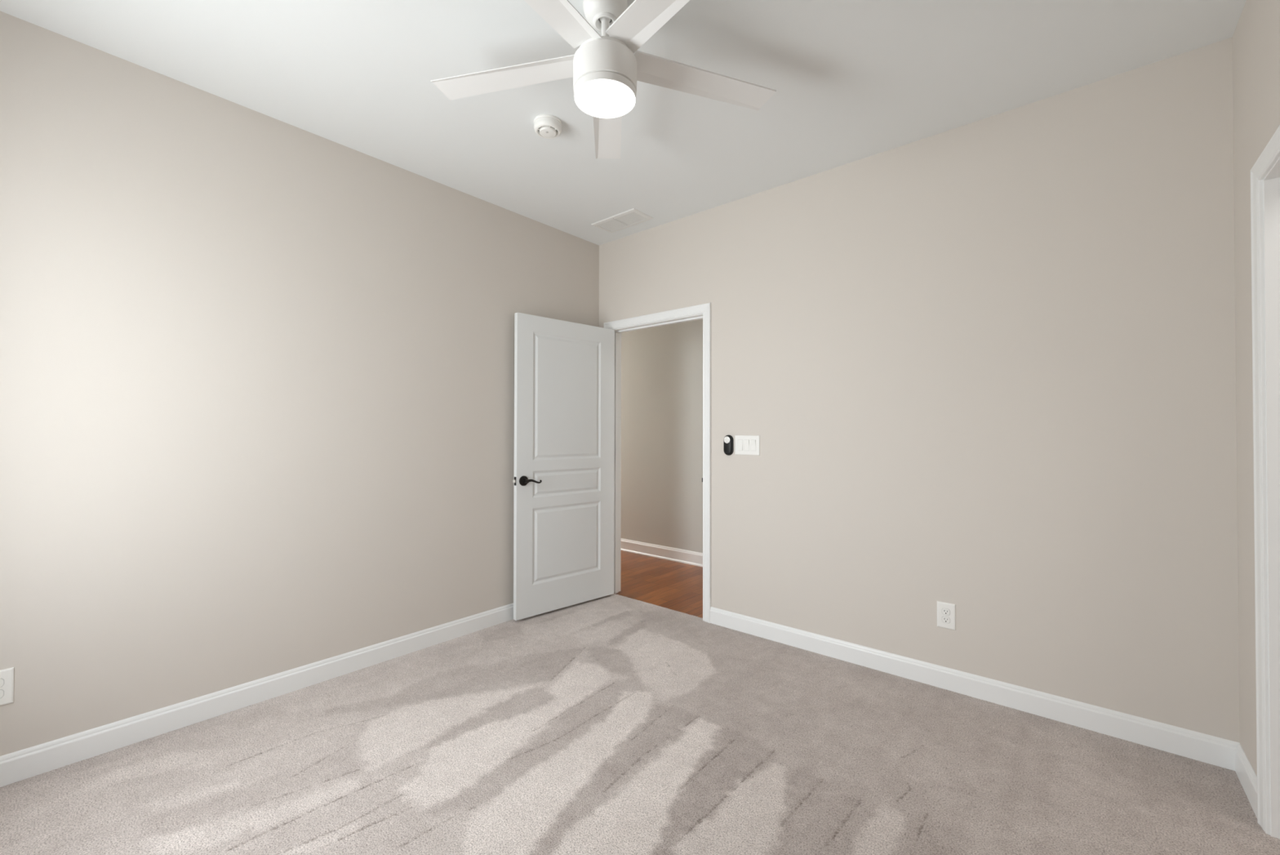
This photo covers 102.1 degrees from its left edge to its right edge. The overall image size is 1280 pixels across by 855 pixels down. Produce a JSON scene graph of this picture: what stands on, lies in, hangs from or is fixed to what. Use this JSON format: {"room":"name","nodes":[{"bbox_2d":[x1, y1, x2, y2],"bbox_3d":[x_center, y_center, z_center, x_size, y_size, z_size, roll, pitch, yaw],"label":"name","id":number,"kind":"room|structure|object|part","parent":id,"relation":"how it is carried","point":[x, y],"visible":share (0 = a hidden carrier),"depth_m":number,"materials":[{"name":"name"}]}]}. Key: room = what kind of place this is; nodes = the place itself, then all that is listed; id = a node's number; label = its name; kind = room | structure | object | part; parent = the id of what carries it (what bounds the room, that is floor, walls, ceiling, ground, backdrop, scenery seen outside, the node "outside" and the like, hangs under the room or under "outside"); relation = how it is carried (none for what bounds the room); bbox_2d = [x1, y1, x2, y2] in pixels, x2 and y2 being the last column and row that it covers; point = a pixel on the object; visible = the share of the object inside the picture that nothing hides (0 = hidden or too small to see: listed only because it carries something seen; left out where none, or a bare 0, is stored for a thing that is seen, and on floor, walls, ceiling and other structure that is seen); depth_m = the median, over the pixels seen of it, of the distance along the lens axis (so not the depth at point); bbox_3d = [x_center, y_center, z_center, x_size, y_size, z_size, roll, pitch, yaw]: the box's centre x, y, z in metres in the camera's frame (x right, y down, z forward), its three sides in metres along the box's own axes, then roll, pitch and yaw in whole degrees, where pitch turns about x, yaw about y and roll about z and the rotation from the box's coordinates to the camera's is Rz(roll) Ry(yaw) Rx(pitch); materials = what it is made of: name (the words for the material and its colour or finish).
{"room":"empty bedroom","nodes":[
{"label":"empty bedroom","id":0,"kind":"room"},
{"bbox_2d":[0,10,599,755],"bbox_3d":[-1.489,-0.095,2.836,0.120,2.743,3.440,0,-1,40],"label":"wall","id":1,"kind":"structure","parent":0,"point":[256,368],"depth_m":2.31,"materials":[{"name":"grey paint"}]},
{"bbox_2d":[0,666,13,705],"bbox_3d":[-2.263,0.920,1.817,0.009,0.125,0.080,0,-1,40],"label":"wall outlet","id":2,"kind":"object","parent":1,"relation":"attached to","point":[6,675],"visible":1,"depth_m":1.83,"materials":[{"name":"white plastic"}]},
{"bbox_2d":[0,688,4,697],"bbox_3d":[-2.262,0.939,1.816,0.001,0.031,0.037,0,-1,40],"label":"receptacle","id":3,"kind":"object","parent":2,"relation":"attached to","point":[2,691],"depth_m":1.82,"materials":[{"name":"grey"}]},
{"bbox_2d":[0,678,4,687],"bbox_3d":[-2.262,0.900,1.816,0.001,0.031,0.037,0,-1,40],"label":"receptacle","id":4,"kind":"object","parent":2,"relation":"attached to","point":[2,680],"depth_m":1.82,"materials":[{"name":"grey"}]},
{"bbox_2d":[0,603,513,786],"bbox_3d":[-1.401,1.225,2.824,0.014,0.104,3.320,0,-1,40],"label":"baseboard","id":5,"kind":"structure","parent":1,"relation":"attached to","point":[17,766],"depth_m":2.28,"materials":[{"name":"white wood"}]},
{"bbox_2d":[0,0,1246,244],"bbox_3d":[-0.124,-1.526,1.770,3.596,0.100,3.560,0,-1,40],"label":"ceiling","id":6,"kind":"structure","parent":0,"point":[852,80],"depth_m":2.14,"materials":[{"name":"white paint"}]},
{"bbox_2d":[533,114,561,138],"bbox_3d":[-0.443,-1.440,2.490,0.134,0.057,0.134,0,-1,40],"label":"smoke detector","id":7,"kind":"object","parent":6,"relation":"attached to","point":[546,126],"visible":1,"depth_m":2.45,"materials":[{"name":"white plastic"}]},
{"bbox_2d":[431,0,776,158],"bbox_3d":[-0.125,-1.299,1.745,1.274,0.354,1.260,0,-1,40],"label":"ceiling fan","id":8,"kind":"object","parent":6,"relation":"hanging from","point":[605,70],"visible":1,"depth_m":1.77,"materials":[{"name":"white metal"}]},
{"bbox_3d":[-0.479,-1.268,1.879,0.566,0.019,0.116,0,-1,15],"label":"fan blade","id":9,"kind":"part","parent":8,"relation":"part of","materials":[{"name":"white wood"}]},
{"bbox_3d":[-0.327,-1.272,1.467,0.116,0.019,0.566,0,-1,33],"label":"fan blade","id":10,"kind":"part","parent":8,"relation":"part of","materials":[{"name":"white wood"}]},
{"bbox_2d":[574,79,635,118],"bbox_3d":[-0.120,-1.126,1.776,0.207,0.008,0.207,0,-1,40],"label":"diffuser","id":11,"kind":"object","parent":8,"relation":"attached to","point":[597,98],"depth_m":1.76,"materials":[{"name":"white glass"}]},
{"bbox_3d":[-0.135,-1.265,2.150,0.116,0.019,0.566,0,-1,-3],"label":"fan blade","id":12,"kind":"part","parent":8,"relation":"part of","materials":[{"name":"white wood"}]},
{"bbox_3d":[0.112,-1.271,1.485,0.116,0.019,0.566,1,-1,-39],"label":"fan blade","id":13,"kind":"part","parent":8,"relation":"part of","materials":[{"name":"white wood"}]},
{"bbox_3d":[0.230,-1.267,1.907,0.566,0.019,0.116,0,-1,-21],"label":"fan blade","id":14,"kind":"part","parent":8,"relation":"part of","materials":[{"name":"white wood"}]},
{"bbox_2d":[591,208,653,232],"bbox_3d":[-0.127,-1.450,3.644,0.405,0.011,0.206,0,-1,40],"label":"ceiling vent","id":15,"kind":"object","parent":6,"relation":"in","point":[631,217],"visible":1,"depth_m":3.62,"materials":[{"name":"white metal"}]},
{"bbox_3d":[-0.196,-1.447,3.703,0.164,0.003,0.145,0,-1,40],"label":"louver panel","id":16,"kind":"part","parent":15,"relation":"part of","materials":[{"name":"white metal"}]},
{"bbox_3d":[-0.059,-1.448,3.586,0.164,0.003,0.145,0,-1,40],"label":"louver panel","id":17,"kind":"part","parent":15,"relation":"part of","materials":[{"name":"white metal"}]},
{"bbox_2d":[0,551,1279,854],"bbox_3d":[-1.222,1.302,3.449,7.476,0.043,4.505,0,-1,40],"label":"floor","id":18,"kind":"structure","parent":0,"point":[614,723],"depth_m":1.92,"materials":[{"name":"carpet"}]},
{"bbox_2d":[621,319,702,552],"bbox_3d":[0.279,-0.047,5.224,7.476,2.783,0.120,0,-1,40],"label":"wall","id":19,"kind":"structure","parent":0,"point":[662,366],"depth_m":5.18,"materials":[{"name":"grey paint"}]},
{"bbox_2d":[621,537,702,566],"bbox_3d":[0.183,1.246,5.194,7.356,0.124,0.026,0,-1,40],"label":"baseboard","id":20,"kind":"structure","parent":19,"relation":"attached to","point":[692,557],"depth_m":5.15,"materials":[{"name":"white wood"}]},
{"bbox_2d":[599,37,1239,742],"bbox_3d":[-0.489,-0.072,4.322,7.476,2.753,0.120,0,-1,40],"label":"wall","id":21,"kind":"structure","parent":0,"point":[985,367],"depth_m":2.40,"materials":[{"name":"grey paint"}]},
{"bbox_2d":[512,312,614,620],"bbox_3d":[-0.503,0.257,3.681,0.860,2.025,0.092,1,-1,-44],"label":"door","id":22,"kind":"structure","parent":21,"relation":"in","point":[563,498],"depth_m":3.65,"materials":[{"name":"white paint"}]},
{"bbox_3d":[-0.754,0.354,3.413,0.067,0.067,0.054,1,-1,-43],"label":"handle","id":23,"kind":"part","parent":22,"relation":"part of","materials":[{"name":"brown metal"}]},
{"bbox_3d":[-0.704,0.358,3.434,0.120,0.032,0.018,1,-1,-43],"label":"lever","id":24,"kind":"part","parent":22,"relation":"part of","materials":[{"name":"brown metal"}]},
{"bbox_2d":[604,302,711,622],"bbox_3d":[0.130,0.235,3.780,0.984,2.117,0.137,0,-1,40],"label":"door frame","id":25,"kind":"structure","parent":21,"relation":"attached to","point":[703,311],"depth_m":3.60,"materials":[{"name":"white wood"}]},
{"bbox_2d":[724,435,733,455],"bbox_3d":[0.566,0.114,3.326,0.066,0.131,0.024,0,-1,40],"label":"remote","id":26,"kind":"object","parent":21,"relation":"attached to","point":[728,439],"visible":1,"depth_m":3.31,"materials":[{"name":"black plastic"}]},
{"bbox_2d":[734,435,759,455],"bbox_3d":[0.670,0.112,3.246,0.174,0.124,0.012,0,-1,40],"label":"light switch","id":27,"kind":"object","parent":21,"relation":"attached to","point":[744,444],"visible":1,"depth_m":3.24,"materials":[{"name":"white plastic"}]},
{"bbox_2d":[937,600,955,630],"bbox_3d":[1.499,0.922,2.533,0.080,0.125,0.009,0,-1,40],"label":"wall outlet","id":28,"kind":"object","parent":21,"relation":"attached to","point":[946,612],"visible":1,"depth_m":2.53,"materials":[{"name":"white plastic"}]},
{"bbox_2d":[942,615,950,623],"bbox_3d":[1.498,0.941,2.531,0.037,0.031,0.001,0,-1,40],"label":"receptacle","id":29,"kind":"object","parent":28,"relation":"attached to","point":[945,619],"depth_m":2.53,"materials":[{"name":"grey plastic"}]},
{"bbox_2d":[942,608,950,615],"bbox_3d":[1.498,0.902,2.532,0.037,0.031,0.001,0,-1,40],"label":"receptacle","id":30,"kind":"object","parent":28,"relation":"attached to","point":[945,611],"depth_m":2.53,"materials":[{"name":"grey plastic"}]},
{"bbox_2d":[710,606,1239,770],"bbox_3d":[0.948,1.231,2.995,3.342,0.104,0.014,0,-1,40],"label":"baseboard","id":31,"kind":"structure","parent":21,"relation":"attached to","point":[1205,748],"depth_m":2.36,"materials":[{"name":"white wood"}]},
{"bbox_2d":[1231,0,1279,775],"bbox_3d":[1.158,-0.110,0.583,0.120,2.753,3.440,0,-1,40],"label":"wall","id":32,"kind":"structure","parent":0,"point":[1255,37],"depth_m":1.80,"materials":[{"name":"grey paint"}]},
{"bbox_2d":[1235,744,1257,817],"bbox_3d":[1.144,1.206,0.658,0.014,0.104,3.291,0,-1,40],"label":"baseboard","id":33,"kind":"structure","parent":32,"relation":"attached to","point":[1244,770],"depth_m":1.79,"materials":[{"name":"white wood"}]},
{"bbox_2d":[1250,124,1279,839],"bbox_3d":[1.738,0.211,1.275,0.137,2.117,0.943,0,-1,40],"label":"door frame","id":34,"kind":"structure","parent":32,"relation":"attached to","point":[1265,172],"depth_m":1.62,"materials":[{"name":"white wood"}]}
]}

